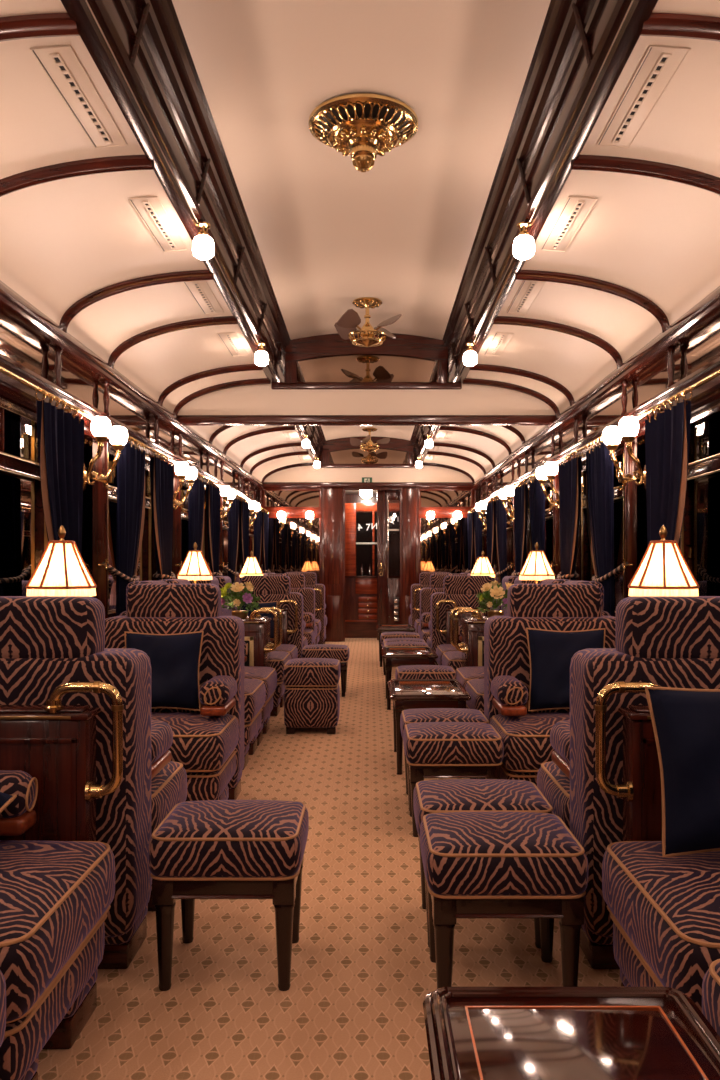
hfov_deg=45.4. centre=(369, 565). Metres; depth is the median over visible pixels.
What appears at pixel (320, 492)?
trim
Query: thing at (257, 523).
curtain
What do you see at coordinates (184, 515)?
window
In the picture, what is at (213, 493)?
curtain
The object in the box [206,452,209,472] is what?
trim
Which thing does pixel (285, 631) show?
base cabinet
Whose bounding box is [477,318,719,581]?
wall
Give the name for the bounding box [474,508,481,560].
curtain
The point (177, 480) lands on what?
trim
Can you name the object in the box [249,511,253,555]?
window
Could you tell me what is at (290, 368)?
trim
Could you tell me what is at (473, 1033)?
table
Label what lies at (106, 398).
trim
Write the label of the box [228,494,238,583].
curtain
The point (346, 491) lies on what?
ceiling
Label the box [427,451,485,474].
trim
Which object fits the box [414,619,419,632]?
seat cushion
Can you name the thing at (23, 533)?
window
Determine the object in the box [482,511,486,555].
window
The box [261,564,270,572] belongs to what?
tieback
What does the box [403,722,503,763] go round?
cushion
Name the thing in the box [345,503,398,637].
door
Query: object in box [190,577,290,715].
armchair
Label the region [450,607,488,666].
base cabinet
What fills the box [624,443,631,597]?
trim
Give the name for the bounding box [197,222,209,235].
socket
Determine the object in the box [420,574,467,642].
armchair
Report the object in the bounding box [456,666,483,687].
seat cushion
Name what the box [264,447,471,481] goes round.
wall
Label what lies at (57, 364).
trim
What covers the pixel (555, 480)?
trim
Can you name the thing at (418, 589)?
base cabinet
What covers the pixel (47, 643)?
armchair
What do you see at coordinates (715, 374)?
curtain rod
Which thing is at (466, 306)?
trim
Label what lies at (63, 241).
ceiling
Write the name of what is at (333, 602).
trim
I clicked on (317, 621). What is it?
seat cushion
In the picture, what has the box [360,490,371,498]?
ceiling lamp
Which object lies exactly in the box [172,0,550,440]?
ceiling
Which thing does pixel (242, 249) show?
trim
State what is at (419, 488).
trim
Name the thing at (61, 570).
table lamp
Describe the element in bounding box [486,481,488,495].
trim
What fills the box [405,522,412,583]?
trim
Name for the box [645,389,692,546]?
curtain
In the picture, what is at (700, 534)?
window
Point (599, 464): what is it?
curtain
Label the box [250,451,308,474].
trim
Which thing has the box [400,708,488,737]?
cushion
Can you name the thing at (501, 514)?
curtain
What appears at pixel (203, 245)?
bulb
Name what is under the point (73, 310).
trim
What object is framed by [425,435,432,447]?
bulb
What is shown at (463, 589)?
armchair
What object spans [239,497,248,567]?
curtain
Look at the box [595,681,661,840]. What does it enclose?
base cabinet
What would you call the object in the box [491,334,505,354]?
grille
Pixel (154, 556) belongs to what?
trim
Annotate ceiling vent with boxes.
[30,45,126,147]
[129,196,187,251]
[183,280,223,314]
[217,332,247,355]
[282,431,296,439]
[292,446,303,450]
[297,455,308,460]
[427,455,438,460]
[432,446,443,450]
[439,431,452,439]
[484,332,513,355]
[506,280,545,314]
[540,196,597,251]
[597,45,690,147]
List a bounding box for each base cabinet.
[0,681,123,840]
[242,607,282,666]
[270,600,297,643]
[314,588,321,611]
[414,588,420,610]
[436,600,489,643]
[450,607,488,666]
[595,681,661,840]
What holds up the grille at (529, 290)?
attached to the ceiling vent at (529, 290)
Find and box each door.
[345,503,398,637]
[377,490,399,639]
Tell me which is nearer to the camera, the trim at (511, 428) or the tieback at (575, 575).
the tieback at (575, 575)
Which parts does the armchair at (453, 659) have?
backrest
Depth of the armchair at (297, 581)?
8.07 m
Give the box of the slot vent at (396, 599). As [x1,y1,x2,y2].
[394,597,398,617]
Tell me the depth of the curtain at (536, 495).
6.32 m
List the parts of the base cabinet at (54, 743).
panel moulding, handle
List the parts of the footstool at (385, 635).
leg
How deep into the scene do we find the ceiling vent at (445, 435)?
8.42 m
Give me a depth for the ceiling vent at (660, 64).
2.33 m
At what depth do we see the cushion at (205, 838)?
1.91 m
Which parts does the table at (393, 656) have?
leg, leg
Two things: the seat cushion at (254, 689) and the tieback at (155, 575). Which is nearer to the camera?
the seat cushion at (254, 689)
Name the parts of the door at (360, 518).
moulding, cupboard door, rail, drawer, drawer, drawer, drawer, glazed frame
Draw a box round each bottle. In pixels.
[360,564,363,575]
[368,564,371,575]
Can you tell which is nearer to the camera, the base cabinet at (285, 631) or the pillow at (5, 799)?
the pillow at (5, 799)
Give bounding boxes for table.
[376,624,415,666]
[381,647,437,709]
[388,679,470,774]
[423,987,719,1079]
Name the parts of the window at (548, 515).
pane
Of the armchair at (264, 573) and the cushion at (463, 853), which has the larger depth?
the armchair at (264, 573)
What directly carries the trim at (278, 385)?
attached to the wall at (260, 399)
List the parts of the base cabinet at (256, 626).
cream inlay frame, panel moulding, handle, handle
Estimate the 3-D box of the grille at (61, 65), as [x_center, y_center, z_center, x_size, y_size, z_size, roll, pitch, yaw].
[-0.789,-1.278,2.370,0.024,0.006,0.453,-4,0,0]
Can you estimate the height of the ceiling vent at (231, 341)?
0.015 m
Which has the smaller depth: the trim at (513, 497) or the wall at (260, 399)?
the wall at (260, 399)
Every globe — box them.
[277,511,284,527]
[306,511,313,527]
[426,511,433,527]
[454,511,461,527]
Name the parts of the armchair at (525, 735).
arm, arm rail, seat, backrest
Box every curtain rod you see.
[0,366,267,510]
[468,369,719,510]
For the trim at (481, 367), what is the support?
attached to the wall at (703, 348)
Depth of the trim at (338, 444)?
10.71 m
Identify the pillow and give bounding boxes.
[0,792,16,812]
[124,631,203,710]
[241,601,277,638]
[526,628,605,711]
[645,686,719,856]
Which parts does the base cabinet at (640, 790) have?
handle, panel moulding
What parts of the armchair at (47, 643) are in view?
backrest, arm rail, arm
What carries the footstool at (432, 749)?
on the floor
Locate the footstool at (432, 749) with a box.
[403,722,503,836]
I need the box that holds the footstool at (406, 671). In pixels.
[395,665,455,678]
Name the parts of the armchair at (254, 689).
seat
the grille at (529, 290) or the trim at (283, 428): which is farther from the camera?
the trim at (283, 428)
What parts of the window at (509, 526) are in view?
pane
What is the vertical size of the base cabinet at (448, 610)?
0.696 m
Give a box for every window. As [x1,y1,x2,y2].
[0,397,47,595]
[108,446,152,617]
[181,481,205,561]
[223,499,236,578]
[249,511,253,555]
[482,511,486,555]
[499,498,512,579]
[528,481,552,568]
[581,446,623,616]
[679,400,719,595]
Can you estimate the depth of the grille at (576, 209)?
3.22 m
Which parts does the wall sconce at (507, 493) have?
globe, arm, globe, arm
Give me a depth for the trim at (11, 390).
3.74 m
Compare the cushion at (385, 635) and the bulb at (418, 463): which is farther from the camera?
the bulb at (418, 463)
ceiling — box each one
[0,0,314,480]
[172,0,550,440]
[345,490,376,493]
[421,0,719,480]
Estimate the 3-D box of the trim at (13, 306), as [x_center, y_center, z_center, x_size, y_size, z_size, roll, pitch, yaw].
[-1.367,-0.994,4.590,0.114,0.103,12.420,0,0,0]
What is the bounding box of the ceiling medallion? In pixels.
[308,93,418,172]
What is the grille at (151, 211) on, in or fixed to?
attached to the ceiling vent at (150, 210)
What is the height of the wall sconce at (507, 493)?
0.331 m
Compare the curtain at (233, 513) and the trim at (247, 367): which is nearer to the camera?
the trim at (247, 367)
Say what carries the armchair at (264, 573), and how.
on the floor
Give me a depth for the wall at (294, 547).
10.80 m
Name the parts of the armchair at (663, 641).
arm, arm rail, backrest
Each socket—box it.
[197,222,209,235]
[258,342,265,350]
[466,342,473,350]
[517,222,529,235]
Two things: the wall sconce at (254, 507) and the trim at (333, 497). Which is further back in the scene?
the trim at (333, 497)
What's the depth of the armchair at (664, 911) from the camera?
1.56 m
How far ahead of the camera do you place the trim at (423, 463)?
10.68 m
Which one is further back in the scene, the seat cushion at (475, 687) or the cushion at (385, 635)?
the cushion at (385, 635)
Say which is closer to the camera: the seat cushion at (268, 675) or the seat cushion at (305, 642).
the seat cushion at (268, 675)
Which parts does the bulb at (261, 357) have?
globe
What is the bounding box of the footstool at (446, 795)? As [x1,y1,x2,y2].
[413,779,554,948]
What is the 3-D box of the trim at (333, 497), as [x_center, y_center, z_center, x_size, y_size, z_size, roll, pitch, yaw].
[-0.458,-0.015,10.795,0.239,1.930,0.050,0,0,0]
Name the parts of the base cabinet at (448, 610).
handle, panel moulding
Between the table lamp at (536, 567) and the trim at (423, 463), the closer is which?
the table lamp at (536, 567)
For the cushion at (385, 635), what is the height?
0.116 m
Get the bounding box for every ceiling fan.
[334,297,401,346]
[350,428,389,451]
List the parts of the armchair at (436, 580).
arm, backrest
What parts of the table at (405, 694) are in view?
leg, leg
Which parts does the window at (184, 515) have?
pane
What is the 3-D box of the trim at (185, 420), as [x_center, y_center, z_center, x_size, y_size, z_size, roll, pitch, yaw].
[-0.024,-1.015,5.995,2.720,0.060,0.100,0,0,0]
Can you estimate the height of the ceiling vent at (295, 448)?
0.015 m
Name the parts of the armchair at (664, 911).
seat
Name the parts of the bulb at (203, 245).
globe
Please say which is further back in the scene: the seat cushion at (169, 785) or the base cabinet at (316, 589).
the base cabinet at (316, 589)
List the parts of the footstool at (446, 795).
leg, leg, leg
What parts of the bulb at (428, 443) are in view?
globe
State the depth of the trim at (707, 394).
3.85 m
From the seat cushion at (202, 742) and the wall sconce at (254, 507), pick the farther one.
the wall sconce at (254, 507)
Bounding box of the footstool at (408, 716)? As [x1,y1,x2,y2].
[400,708,488,810]
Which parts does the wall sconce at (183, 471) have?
arm, globe, arm, globe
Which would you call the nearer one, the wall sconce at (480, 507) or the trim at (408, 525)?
the wall sconce at (480, 507)
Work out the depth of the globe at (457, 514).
10.69 m
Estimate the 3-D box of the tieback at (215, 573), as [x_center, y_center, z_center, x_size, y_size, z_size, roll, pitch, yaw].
[-1.277,0.104,7.163,0.155,0.288,0.335,0,0,-6]
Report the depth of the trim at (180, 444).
6.17 m
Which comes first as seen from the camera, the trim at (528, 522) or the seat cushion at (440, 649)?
the seat cushion at (440, 649)
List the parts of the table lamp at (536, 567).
lamp shade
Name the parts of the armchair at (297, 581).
backrest, arm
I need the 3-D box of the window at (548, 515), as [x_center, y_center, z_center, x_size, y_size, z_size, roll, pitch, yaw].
[1.345,-0.172,6.707,0.085,0.935,0.985,0,0,0]
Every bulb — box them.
[192,222,213,259]
[254,342,268,365]
[302,435,309,447]
[314,457,319,467]
[415,457,421,467]
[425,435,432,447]
[463,342,476,365]
[513,222,534,259]
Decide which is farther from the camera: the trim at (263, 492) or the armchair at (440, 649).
the trim at (263, 492)
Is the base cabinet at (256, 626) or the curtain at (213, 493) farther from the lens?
the curtain at (213, 493)
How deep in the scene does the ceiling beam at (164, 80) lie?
2.82 m
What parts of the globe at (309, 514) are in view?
globe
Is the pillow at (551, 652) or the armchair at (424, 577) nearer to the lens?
the pillow at (551, 652)
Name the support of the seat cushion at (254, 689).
on the armchair at (254, 689)
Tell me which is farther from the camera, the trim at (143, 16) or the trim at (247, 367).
the trim at (247, 367)
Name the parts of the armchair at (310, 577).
backrest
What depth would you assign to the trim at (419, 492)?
10.79 m
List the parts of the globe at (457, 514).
globe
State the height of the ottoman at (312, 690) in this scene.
0.411 m
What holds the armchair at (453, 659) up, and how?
on the floor
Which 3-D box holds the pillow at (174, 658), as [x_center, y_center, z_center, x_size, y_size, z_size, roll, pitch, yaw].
[-0.801,0.405,3.311,0.305,0.301,0.154,0,0,-3]
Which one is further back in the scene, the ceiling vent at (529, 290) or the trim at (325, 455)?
the trim at (325, 455)
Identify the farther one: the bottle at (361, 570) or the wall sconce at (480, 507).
the bottle at (361, 570)
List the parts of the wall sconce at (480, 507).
globe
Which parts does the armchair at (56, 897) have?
arm, arm rail, seat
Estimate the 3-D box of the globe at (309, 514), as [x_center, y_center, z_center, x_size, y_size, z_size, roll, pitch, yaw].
[-0.753,-0.577,10.736,0.100,0.207,0.135,0,0,0]
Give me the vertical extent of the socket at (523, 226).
0.046 m
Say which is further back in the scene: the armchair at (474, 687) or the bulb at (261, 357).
the bulb at (261, 357)
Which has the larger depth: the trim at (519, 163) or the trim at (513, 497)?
the trim at (513, 497)
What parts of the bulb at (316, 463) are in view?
globe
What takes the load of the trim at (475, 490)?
attached to the wall
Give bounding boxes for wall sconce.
[83,416,127,490]
[173,462,196,511]
[220,486,235,523]
[249,501,259,531]
[475,501,486,531]
[499,486,513,523]
[536,462,559,511]
[603,416,645,490]
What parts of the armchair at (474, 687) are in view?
backrest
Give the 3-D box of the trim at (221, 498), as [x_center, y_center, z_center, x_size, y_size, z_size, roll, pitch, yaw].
[-1.387,-0.170,7.920,0.054,0.950,0.054,0,0,0]
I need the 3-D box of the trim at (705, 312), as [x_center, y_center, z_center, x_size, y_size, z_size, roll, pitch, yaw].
[1.319,-0.994,4.590,0.114,0.103,12.420,0,0,0]
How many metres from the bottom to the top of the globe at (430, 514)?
0.207 m
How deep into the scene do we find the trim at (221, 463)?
7.91 m
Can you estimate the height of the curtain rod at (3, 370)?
0.021 m
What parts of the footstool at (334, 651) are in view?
leg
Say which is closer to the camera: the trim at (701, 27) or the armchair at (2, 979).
the armchair at (2, 979)
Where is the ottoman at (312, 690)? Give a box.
[283,658,339,733]
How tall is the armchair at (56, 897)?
0.876 m
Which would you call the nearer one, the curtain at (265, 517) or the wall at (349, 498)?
the curtain at (265, 517)
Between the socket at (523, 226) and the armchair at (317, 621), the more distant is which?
the armchair at (317, 621)
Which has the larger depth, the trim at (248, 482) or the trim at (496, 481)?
the trim at (248, 482)
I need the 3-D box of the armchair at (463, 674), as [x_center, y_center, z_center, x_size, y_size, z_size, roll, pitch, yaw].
[0.808,0.512,4.775,0.641,0.876,0.534,0,0,0]
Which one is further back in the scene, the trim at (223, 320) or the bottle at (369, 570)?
the bottle at (369, 570)
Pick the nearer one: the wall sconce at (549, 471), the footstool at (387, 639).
the wall sconce at (549, 471)
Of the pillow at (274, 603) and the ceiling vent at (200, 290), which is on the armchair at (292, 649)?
the pillow at (274, 603)
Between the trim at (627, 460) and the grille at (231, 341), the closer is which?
the trim at (627, 460)
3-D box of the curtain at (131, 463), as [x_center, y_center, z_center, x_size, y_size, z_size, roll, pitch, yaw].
[-1.286,-0.082,4.622,0.048,1.224,0.494,0,0,0]
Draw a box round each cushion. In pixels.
[0,840,114,1021]
[148,800,308,876]
[151,712,238,772]
[151,761,186,837]
[244,666,276,701]
[244,679,265,722]
[270,651,290,681]
[274,644,297,658]
[283,658,339,684]
[301,644,349,660]
[303,628,313,644]
[303,636,307,647]
[315,619,320,633]
[380,632,419,644]
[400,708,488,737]
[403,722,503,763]
[413,779,554,837]
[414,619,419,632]
[420,628,430,642]
[420,812,587,895]
[427,637,430,646]
[436,644,457,664]
[442,651,461,671]
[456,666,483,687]
[465,679,483,713]
[490,712,569,772]
[537,761,569,829]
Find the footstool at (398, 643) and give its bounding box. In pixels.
[383,641,427,646]
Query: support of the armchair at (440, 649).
on the floor
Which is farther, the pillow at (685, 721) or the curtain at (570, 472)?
the curtain at (570, 472)
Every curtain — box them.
[35,389,83,555]
[116,435,144,615]
[149,449,173,580]
[188,473,204,580]
[205,479,220,575]
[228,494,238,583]
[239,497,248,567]
[254,507,261,564]
[261,508,268,572]
[467,508,474,572]
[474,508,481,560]
[486,496,495,578]
[496,494,506,586]
[514,479,528,575]
[529,473,544,580]
[559,449,582,580]
[586,435,614,616]
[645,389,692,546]
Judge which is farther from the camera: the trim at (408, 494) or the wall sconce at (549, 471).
the trim at (408, 494)
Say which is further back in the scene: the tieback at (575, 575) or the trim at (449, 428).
the trim at (449, 428)
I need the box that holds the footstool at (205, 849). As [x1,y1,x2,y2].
[148,800,308,990]
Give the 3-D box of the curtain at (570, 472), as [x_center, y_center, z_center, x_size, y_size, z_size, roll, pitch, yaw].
[1.238,-0.082,5.298,0.048,1.224,0.494,0,0,0]
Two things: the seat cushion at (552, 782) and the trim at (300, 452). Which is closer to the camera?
the seat cushion at (552, 782)
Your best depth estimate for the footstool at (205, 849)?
1.91 m
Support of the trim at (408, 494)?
attached to the wall at (294, 547)
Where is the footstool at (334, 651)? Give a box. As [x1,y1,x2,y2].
[301,644,349,696]
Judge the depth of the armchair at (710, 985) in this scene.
1.25 m
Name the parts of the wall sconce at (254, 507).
globe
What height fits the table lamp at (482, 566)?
0.460 m
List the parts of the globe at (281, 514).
globe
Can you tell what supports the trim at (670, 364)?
attached to the wall
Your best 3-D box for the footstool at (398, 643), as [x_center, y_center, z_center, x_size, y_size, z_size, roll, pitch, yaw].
[0.276,0.766,6.620,0.348,0.368,0.322,0,0,0]
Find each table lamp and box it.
[25,525,96,596]
[177,542,212,583]
[240,551,263,576]
[470,551,495,576]
[519,542,554,583]
[628,525,699,595]
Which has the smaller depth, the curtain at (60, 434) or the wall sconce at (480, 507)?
the curtain at (60, 434)
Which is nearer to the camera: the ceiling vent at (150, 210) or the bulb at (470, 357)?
the ceiling vent at (150, 210)
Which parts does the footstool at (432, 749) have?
leg, leg, leg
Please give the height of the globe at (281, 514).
0.207 m
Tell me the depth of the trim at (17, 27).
2.01 m
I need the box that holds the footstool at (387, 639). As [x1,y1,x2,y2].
[383,638,424,644]
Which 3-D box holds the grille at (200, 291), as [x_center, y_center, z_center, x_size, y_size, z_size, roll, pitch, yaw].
[-0.789,-1.278,4.105,0.024,0.006,0.453,-4,0,0]
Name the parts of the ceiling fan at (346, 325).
blade, blade, stem, blade, blade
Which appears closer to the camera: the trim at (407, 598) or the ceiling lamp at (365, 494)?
the trim at (407, 598)
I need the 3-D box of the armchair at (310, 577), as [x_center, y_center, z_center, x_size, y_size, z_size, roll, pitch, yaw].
[-0.811,0.512,10.206,0.587,0.876,0.641,0,0,0]
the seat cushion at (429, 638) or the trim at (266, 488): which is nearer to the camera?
the seat cushion at (429, 638)
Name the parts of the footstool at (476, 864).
leg, leg, leg, leg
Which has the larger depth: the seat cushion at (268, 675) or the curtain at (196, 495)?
the curtain at (196, 495)
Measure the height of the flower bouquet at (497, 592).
0.229 m
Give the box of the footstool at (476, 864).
[420,812,587,988]
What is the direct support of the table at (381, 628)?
on the floor
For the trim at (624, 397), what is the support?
attached to the wall
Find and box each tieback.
[98,558,138,581]
[153,571,175,578]
[209,567,222,575]
[219,562,240,582]
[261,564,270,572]
[495,562,514,585]
[556,571,578,578]
[592,558,632,581]
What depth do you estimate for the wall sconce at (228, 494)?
7.50 m
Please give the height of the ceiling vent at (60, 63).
0.015 m
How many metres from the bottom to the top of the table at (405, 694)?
0.367 m
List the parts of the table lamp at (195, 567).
lamp shade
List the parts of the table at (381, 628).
leg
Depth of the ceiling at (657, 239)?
3.30 m
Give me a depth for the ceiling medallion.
3.04 m
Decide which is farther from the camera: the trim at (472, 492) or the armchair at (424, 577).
the trim at (472, 492)
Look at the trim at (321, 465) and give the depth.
10.72 m
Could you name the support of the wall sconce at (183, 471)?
attached to the wall at (18, 344)
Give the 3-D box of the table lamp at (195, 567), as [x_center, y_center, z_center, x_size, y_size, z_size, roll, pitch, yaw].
[-1.059,0.085,5.210,0.204,0.460,0.204,0,0,-6]
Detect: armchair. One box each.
[0,596,186,968]
[0,770,114,1079]
[0,970,5,1046]
[105,584,243,801]
[119,581,265,769]
[159,579,276,745]
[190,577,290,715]
[212,576,297,658]
[239,575,307,657]
[263,573,316,638]
[267,573,320,644]
[267,574,314,644]
[284,572,326,643]
[409,572,450,632]
[414,573,467,632]
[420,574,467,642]
[427,575,492,664]
[436,576,518,664]
[442,577,541,671]
[456,579,572,708]
[465,581,609,713]
[484,584,615,785]
[537,596,719,968]
[602,841,719,1011]
[702,959,719,1035]
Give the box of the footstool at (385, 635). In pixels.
[380,632,419,674]
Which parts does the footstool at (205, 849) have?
leg, leg, leg, leg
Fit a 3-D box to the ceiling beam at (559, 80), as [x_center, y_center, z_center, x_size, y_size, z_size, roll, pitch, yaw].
[0.586,-1.463,4.590,0.180,0.394,12.420,0,0,0]
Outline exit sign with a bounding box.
[362,477,371,481]
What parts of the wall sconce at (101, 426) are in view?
arm, globe, arm, globe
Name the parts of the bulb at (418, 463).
globe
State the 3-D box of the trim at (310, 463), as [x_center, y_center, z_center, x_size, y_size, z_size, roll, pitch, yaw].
[-1.025,-1.157,10.700,0.679,0.268,0.054,0,0,0]
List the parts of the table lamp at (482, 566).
lamp shade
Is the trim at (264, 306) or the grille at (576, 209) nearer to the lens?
the grille at (576, 209)
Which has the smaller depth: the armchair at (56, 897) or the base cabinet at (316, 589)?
the armchair at (56, 897)
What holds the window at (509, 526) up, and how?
in the wall
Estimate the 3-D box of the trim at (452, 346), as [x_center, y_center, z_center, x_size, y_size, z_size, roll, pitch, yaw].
[0.563,-1.403,5.740,0.061,0.179,0.018,0,0,33]
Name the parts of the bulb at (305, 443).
globe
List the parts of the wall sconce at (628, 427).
globe, arm, globe, arm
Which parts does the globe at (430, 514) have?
globe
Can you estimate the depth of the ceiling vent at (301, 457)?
10.17 m
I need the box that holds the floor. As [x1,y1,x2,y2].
[37,638,621,1079]
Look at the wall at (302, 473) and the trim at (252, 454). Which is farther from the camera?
the wall at (302, 473)
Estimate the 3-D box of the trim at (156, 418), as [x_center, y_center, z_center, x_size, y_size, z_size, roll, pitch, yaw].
[-1.364,-0.864,5.495,0.038,0.180,0.037,0,0,0]
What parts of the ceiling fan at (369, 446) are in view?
blade, blade, stem, blade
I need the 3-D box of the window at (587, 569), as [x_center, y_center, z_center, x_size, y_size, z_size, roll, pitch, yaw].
[1.345,-0.172,4.973,0.085,0.935,0.985,0,0,0]
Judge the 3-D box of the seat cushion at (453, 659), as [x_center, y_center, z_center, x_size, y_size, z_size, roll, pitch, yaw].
[0.715,0.650,5.680,0.454,0.168,0.534,0,0,0]
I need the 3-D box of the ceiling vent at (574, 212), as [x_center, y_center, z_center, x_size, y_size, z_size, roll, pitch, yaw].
[0.741,-1.281,3.237,0.100,0.015,0.500,0,0,0]
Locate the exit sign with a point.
(364, 479)
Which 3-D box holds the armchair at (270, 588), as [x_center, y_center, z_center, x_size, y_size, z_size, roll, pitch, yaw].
[-0.811,0.512,6.931,0.587,0.876,0.641,0,0,0]
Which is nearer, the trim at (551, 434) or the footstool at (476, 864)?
the footstool at (476, 864)
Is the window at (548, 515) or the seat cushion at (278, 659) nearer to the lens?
the seat cushion at (278, 659)
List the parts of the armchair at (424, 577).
backrest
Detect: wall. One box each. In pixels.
[0,313,258,598]
[178,353,554,414]
[259,453,475,641]
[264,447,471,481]
[345,494,398,502]
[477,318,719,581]
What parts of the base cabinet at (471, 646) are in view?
handle, handle, panel moulding, cream inlay frame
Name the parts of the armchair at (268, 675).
seat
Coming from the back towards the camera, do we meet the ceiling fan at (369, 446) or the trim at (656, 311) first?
the ceiling fan at (369, 446)
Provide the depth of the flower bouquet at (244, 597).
5.15 m
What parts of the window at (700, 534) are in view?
pane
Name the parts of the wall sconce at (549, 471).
globe, arm, globe, arm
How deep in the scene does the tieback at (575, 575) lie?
5.28 m
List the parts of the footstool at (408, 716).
leg, leg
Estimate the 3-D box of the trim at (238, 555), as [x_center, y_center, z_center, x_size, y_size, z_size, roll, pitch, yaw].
[-1.387,-0.170,8.965,0.054,0.950,0.054,0,0,0]
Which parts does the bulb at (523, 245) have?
globe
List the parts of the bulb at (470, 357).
globe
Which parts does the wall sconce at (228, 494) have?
arm, globe, arm, globe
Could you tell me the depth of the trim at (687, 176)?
2.70 m
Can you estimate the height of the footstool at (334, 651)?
0.368 m
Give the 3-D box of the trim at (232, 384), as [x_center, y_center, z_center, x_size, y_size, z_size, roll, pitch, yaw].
[-1.025,-1.157,5.915,0.679,0.268,0.054,0,0,0]
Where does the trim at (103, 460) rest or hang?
attached to the wall
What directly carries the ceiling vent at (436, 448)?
in the ceiling at (657, 239)
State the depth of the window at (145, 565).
4.78 m
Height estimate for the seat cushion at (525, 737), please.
0.168 m
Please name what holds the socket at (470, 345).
attached to the bulb at (470, 357)
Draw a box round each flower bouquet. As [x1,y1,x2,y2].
[220,581,260,618]
[476,580,513,616]
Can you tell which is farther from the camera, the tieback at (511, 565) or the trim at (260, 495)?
the trim at (260, 495)
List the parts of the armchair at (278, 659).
backrest, seat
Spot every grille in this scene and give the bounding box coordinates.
[49,53,111,143]
[141,201,176,249]
[193,282,215,312]
[225,334,240,354]
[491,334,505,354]
[515,282,536,312]
[551,201,584,249]
[612,53,671,143]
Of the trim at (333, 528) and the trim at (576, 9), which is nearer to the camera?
the trim at (576, 9)
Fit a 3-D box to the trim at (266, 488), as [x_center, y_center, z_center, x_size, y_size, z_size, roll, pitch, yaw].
[-0.978,-0.968,10.804,0.751,0.045,0.032,0,0,0]
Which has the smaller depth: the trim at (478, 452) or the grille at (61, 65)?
the grille at (61, 65)
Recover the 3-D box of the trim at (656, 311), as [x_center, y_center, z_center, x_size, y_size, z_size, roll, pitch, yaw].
[0.977,-1.157,3.760,0.679,0.268,0.054,0,0,0]
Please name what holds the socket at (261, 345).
attached to the bulb at (261, 357)
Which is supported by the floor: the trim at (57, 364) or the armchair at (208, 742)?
the armchair at (208, 742)
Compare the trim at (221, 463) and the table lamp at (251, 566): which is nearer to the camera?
the table lamp at (251, 566)
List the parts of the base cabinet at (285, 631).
panel moulding, handle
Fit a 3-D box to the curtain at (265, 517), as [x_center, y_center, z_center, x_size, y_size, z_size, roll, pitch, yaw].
[-1.286,-0.082,10.503,0.047,1.224,0.494,0,0,0]
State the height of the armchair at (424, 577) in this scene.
0.876 m
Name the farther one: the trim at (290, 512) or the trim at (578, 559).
the trim at (290, 512)
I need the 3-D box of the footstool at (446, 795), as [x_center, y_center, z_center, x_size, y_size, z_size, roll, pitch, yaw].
[0.292,0.766,2.268,0.348,0.368,0.322,0,0,0]
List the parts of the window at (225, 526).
pane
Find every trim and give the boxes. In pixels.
[0,12,80,41]
[0,155,153,196]
[0,280,265,490]
[0,353,263,510]
[53,347,62,387]
[59,270,213,332]
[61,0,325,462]
[98,441,107,618]
[103,381,109,415]
[108,316,237,368]
[130,3,149,66]
[153,534,157,580]
[154,416,159,443]
[158,364,262,405]
[173,378,269,416]
[175,477,180,578]
[177,415,555,425]
[178,433,182,457]
[196,158,210,204]
[205,490,207,563]
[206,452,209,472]
[209,426,232,443]
[219,496,222,573]
[220,462,223,481]
[223,426,295,454]
[234,247,244,282]
[237,474,240,490]
[237,530,239,578]
[240,442,301,467]
[247,481,249,496]
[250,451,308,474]
[258,303,266,333]
[259,489,261,502]
[261,462,313,482]
[262,487,321,490]
[262,491,264,563]
[263,482,472,487]
[264,507,321,517]
[271,382,461,389]
[275,343,282,368]
[284,352,446,384]
[285,332,447,362]
[319,491,321,583]
[320,464,415,467]
[323,436,412,452]
[323,452,412,465]
[324,488,342,641]
[327,522,339,583]
[327,596,339,628]
[402,488,415,623]
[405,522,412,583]
[405,596,410,623]
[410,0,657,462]
[418,487,473,490]
[418,491,420,583]
[418,507,471,517]
[422,462,474,482]
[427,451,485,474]
[433,442,494,466]
[439,426,511,454]
[450,343,456,368]
[463,378,559,416]
[464,304,472,333]
[470,364,573,405]
[471,286,719,490]
[471,491,473,506]
[472,357,719,507]
[474,489,476,502]
[485,247,494,283]
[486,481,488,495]
[493,316,622,368]
[494,474,497,490]
[496,538,498,572]
[501,426,524,443]
[511,462,514,480]
[513,497,514,571]
[515,270,669,332]
[516,158,529,204]
[524,452,528,472]
[526,490,529,558]
[550,433,555,457]
[553,477,557,578]
[571,155,719,194]
[572,3,591,66]
[573,416,578,443]
[576,505,580,580]
[621,381,627,415]
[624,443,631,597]
[639,12,719,41]
[666,347,675,387]
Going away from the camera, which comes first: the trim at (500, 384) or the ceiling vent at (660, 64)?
the ceiling vent at (660, 64)
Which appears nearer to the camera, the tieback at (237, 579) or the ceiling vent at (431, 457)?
the tieback at (237, 579)
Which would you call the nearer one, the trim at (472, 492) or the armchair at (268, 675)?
the armchair at (268, 675)
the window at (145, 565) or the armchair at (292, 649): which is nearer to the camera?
the window at (145, 565)
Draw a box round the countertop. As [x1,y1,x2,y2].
[345,576,398,577]
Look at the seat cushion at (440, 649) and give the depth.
6.11 m
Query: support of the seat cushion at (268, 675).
on the armchair at (268, 675)
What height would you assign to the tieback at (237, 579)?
0.288 m
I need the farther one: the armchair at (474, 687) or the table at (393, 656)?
the table at (393, 656)
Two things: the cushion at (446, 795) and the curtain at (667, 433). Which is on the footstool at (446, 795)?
the cushion at (446, 795)
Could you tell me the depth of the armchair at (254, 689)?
4.10 m
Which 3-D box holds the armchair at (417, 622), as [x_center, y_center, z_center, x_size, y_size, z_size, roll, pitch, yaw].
[0.808,0.512,9.300,0.641,0.876,0.534,0,0,0]

